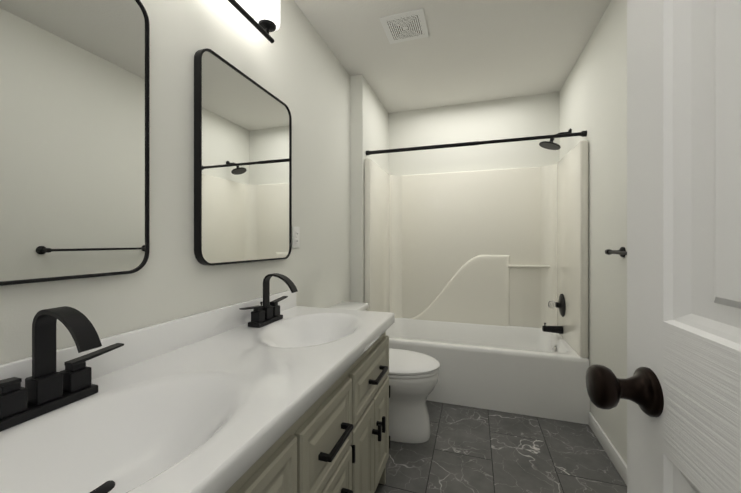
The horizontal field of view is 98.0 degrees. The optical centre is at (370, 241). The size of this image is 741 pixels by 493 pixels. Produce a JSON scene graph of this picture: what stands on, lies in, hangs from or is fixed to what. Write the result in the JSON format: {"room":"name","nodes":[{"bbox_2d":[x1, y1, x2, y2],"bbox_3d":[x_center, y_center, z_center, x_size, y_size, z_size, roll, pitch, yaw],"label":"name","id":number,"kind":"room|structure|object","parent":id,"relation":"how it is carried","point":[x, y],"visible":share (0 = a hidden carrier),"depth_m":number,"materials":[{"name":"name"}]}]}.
{"room":"bathroom","nodes":[
{"label":"bathroom","id":0,"kind":"room"},
{"bbox_2d":[0,0,349,363],"bbox_3d":[-0.666,-0.070,1.124,0.120,2.440,4.770,0,0,18],"label":"wall","id":1,"kind":"structure","parent":0,"point":[296,67],"depth_m":1.17,"materials":[{"name":"white paint"}]},
{"bbox_2d":[0,0,149,285],"bbox_3d":[-0.738,-0.299,0.657,0.028,0.772,0.580,0,0,18],"label":"mirror","id":2,"kind":"object","parent":1,"relation":"attached to","point":[74,139],"visible":0.96,"depth_m":0.76,"materials":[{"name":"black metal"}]},
{"bbox_2d":[194,48,291,265],"bbox_3d":[-0.505,-0.300,1.379,0.028,0.770,0.580,0,0,18],"label":"mirror","id":3,"kind":"object","parent":1,"relation":"attached to","point":[242,167],"visible":1,"depth_m":1.29,"materials":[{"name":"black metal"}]},
{"bbox_2d":[228,0,279,42],"bbox_3d":[-0.561,-0.931,0.996,0.156,0.229,0.824,0,0,18],"label":"sconce","id":4,"kind":"object","parent":1,"relation":"attached to","point":[265,21],"visible":1,"depth_m":1.29,"materials":[{"name":"black metal"}]},
{"bbox_2d":[292,226,299,247],"bbox_3d":[-0.400,-0.025,1.737,0.008,0.115,0.070,0,0,18],"label":"electrical outlet plate","id":5,"kind":"object","parent":1,"relation":"attached to","point":[295,237],"visible":1,"depth_m":1.73,"materials":[{"name":"white plastic"}]},
{"bbox_2d":[350,74,387,302],"bbox_3d":[0.012,-0.070,2.870,0.100,2.440,0.790,0,0,18],"label":"wall","id":6,"kind":"structure","parent":0,"point":[368,121],"depth_m":2.50,"materials":[{"name":"white paint"}]},
{"bbox_2d":[294,0,610,112],"bbox_3d":[0.167,-1.320,0.856,1.870,0.060,4.770,0,0,18],"label":"ceiling","id":7,"kind":"structure","parent":0,"point":[468,51],"depth_m":2.13,"materials":[{"name":"white paint"}]},
{"bbox_2d":[379,8,428,43],"bbox_3d":[0.208,-1.285,1.933,0.250,0.008,0.250,0,0,18],"label":"ceiling vent","id":8,"kind":"object","parent":7,"relation":"in","point":[405,26],"visible":1,"depth_m":1.92,"materials":[{"name":"white plastic"}]},
{"bbox_2d":[388,92,558,175],"bbox_3d":[0.872,-0.070,3.071,1.615,2.440,0.120,0,0,18],"label":"wall","id":9,"kind":"structure","parent":0,"point":[523,116],"depth_m":2.98,"materials":[{"name":"white paint"}]},
{"bbox_2d":[374,400,626,492],"bbox_3d":[0.167,1.175,0.856,1.870,0.050,4.770,0,0,18],"label":"floor","id":10,"kind":"structure","parent":0,"point":[464,449],"depth_m":1.71,"materials":[{"name":"tile"}]},
{"bbox_2d":[0,273,394,492],"bbox_3d":[-0.374,0.641,0.898,0.569,1.018,1.529,0,0,18],"label":"bathroom vanity","id":11,"kind":"object","parent":10,"relation":"on","point":[279,392],"visible":1,"depth_m":0.75,"materials":[{"name":"beige paint"}]},
{"bbox_2d":[0,306,123,431],"bbox_3d":[-0.611,0.236,0.639,0.170,0.207,0.298,0,0,18],"label":"faucet","id":12,"kind":"object","parent":11,"relation":"on","point":[48,397],"depth_m":0.64,"materials":[{"name":"black metal"}]},
{"bbox_2d":[239,273,297,327],"bbox_3d":[-0.386,0.236,1.339,0.170,0.207,0.298,0,0,18],"label":"faucet","id":13,"kind":"object","parent":11,"relation":"on","point":[268,315],"depth_m":1.34,"materials":[{"name":"black metal"}]},
{"bbox_2d":[329,301,439,442],"bbox_3d":[0.067,0.789,2.007,0.717,0.722,0.450,0,0,18],"label":"toilet","id":14,"kind":"object","parent":10,"relation":"on","point":[413,377],"visible":0.31,"depth_m":1.85,"materials":[{"name":"white ceramic"}]},
{"bbox_2d":[364,140,589,424],"bbox_3d":[0.782,0.250,2.627,1.511,1.800,0.778,0,0,18],"label":"shower","id":15,"kind":"object","parent":10,"relation":"on","point":[469,276],"visible":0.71,"depth_m":2.79,"materials":[{"name":"white plastic"}]},
{"bbox_2d":[542,294,565,351],"bbox_3d":[1.406,0.633,2.490,0.137,0.473,0.176,0,0,18],"label":"tub faucet","id":16,"kind":"object","parent":15,"relation":"attached to","point":[560,304],"visible":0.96,"depth_m":2.46,"materials":[{"name":"black metal"}]},
{"bbox_2d":[559,0,626,463],"bbox_3d":[0.993,-0.070,0.590,0.135,2.440,4.770,0,0,18],"label":"wall","id":17,"kind":"structure","parent":0,"point":[593,97],"depth_m":1.78,"materials":[{"name":"white paint"}]},
{"bbox_2d":[366,130,586,155],"bbox_3d":[0.687,-0.707,2.333,1.513,0.038,0.038,0,0,18],"label":"shower rod","id":18,"kind":"object","parent":17,"relation":"attached to","point":[581,133],"visible":1,"depth_m":2.30,"materials":[{"name":"black metal"}]},
{"bbox_2d":[539,128,571,149],"bbox_3d":[1.416,-0.786,2.476,0.214,0.148,0.154,0,0,18],"label":"shower head","id":19,"kind":"object","parent":17,"relation":"attached to","point":[550,145],"visible":0.73,"depth_m":2.46},
{"bbox_2d":[589,412,626,484],"bbox_3d":[0.981,1.107,0.807,0.019,0.085,2.554,0,0,18],"label":"baseboard","id":20,"kind":"structure","parent":17,"relation":"attached to","point":[616,459],"depth_m":1.68,"materials":[{"name":"white wood"}]},
{"bbox_2d":[605,247,626,256],"bbox_3d":[1.105,0.050,1.284,0.075,0.052,0.692,0,0,18],"label":"towel bar","id":21,"kind":"object","parent":17,"relation":"attached to","point":[621,252],"visible":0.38,"depth_m":1.56,"materials":[{"name":"black metal"}]},
{"bbox_3d":[-0.214,0.099,-0.205,0.879,2.102,0.136,0,0,18],"label":"door frame","id":22,"kind":"structure","parent":0,"visible":0},
{"bbox_2d":[586,0,740,492],"bbox_3d":[0.271,0.129,0.095,0.169,2.030,0.765,0,0,18],"label":"door","id":23,"kind":"structure","parent":22,"relation":"attached to","point":[678,388],"depth_m":0.35,"materials":[{"name":"white paint"}]}
]}

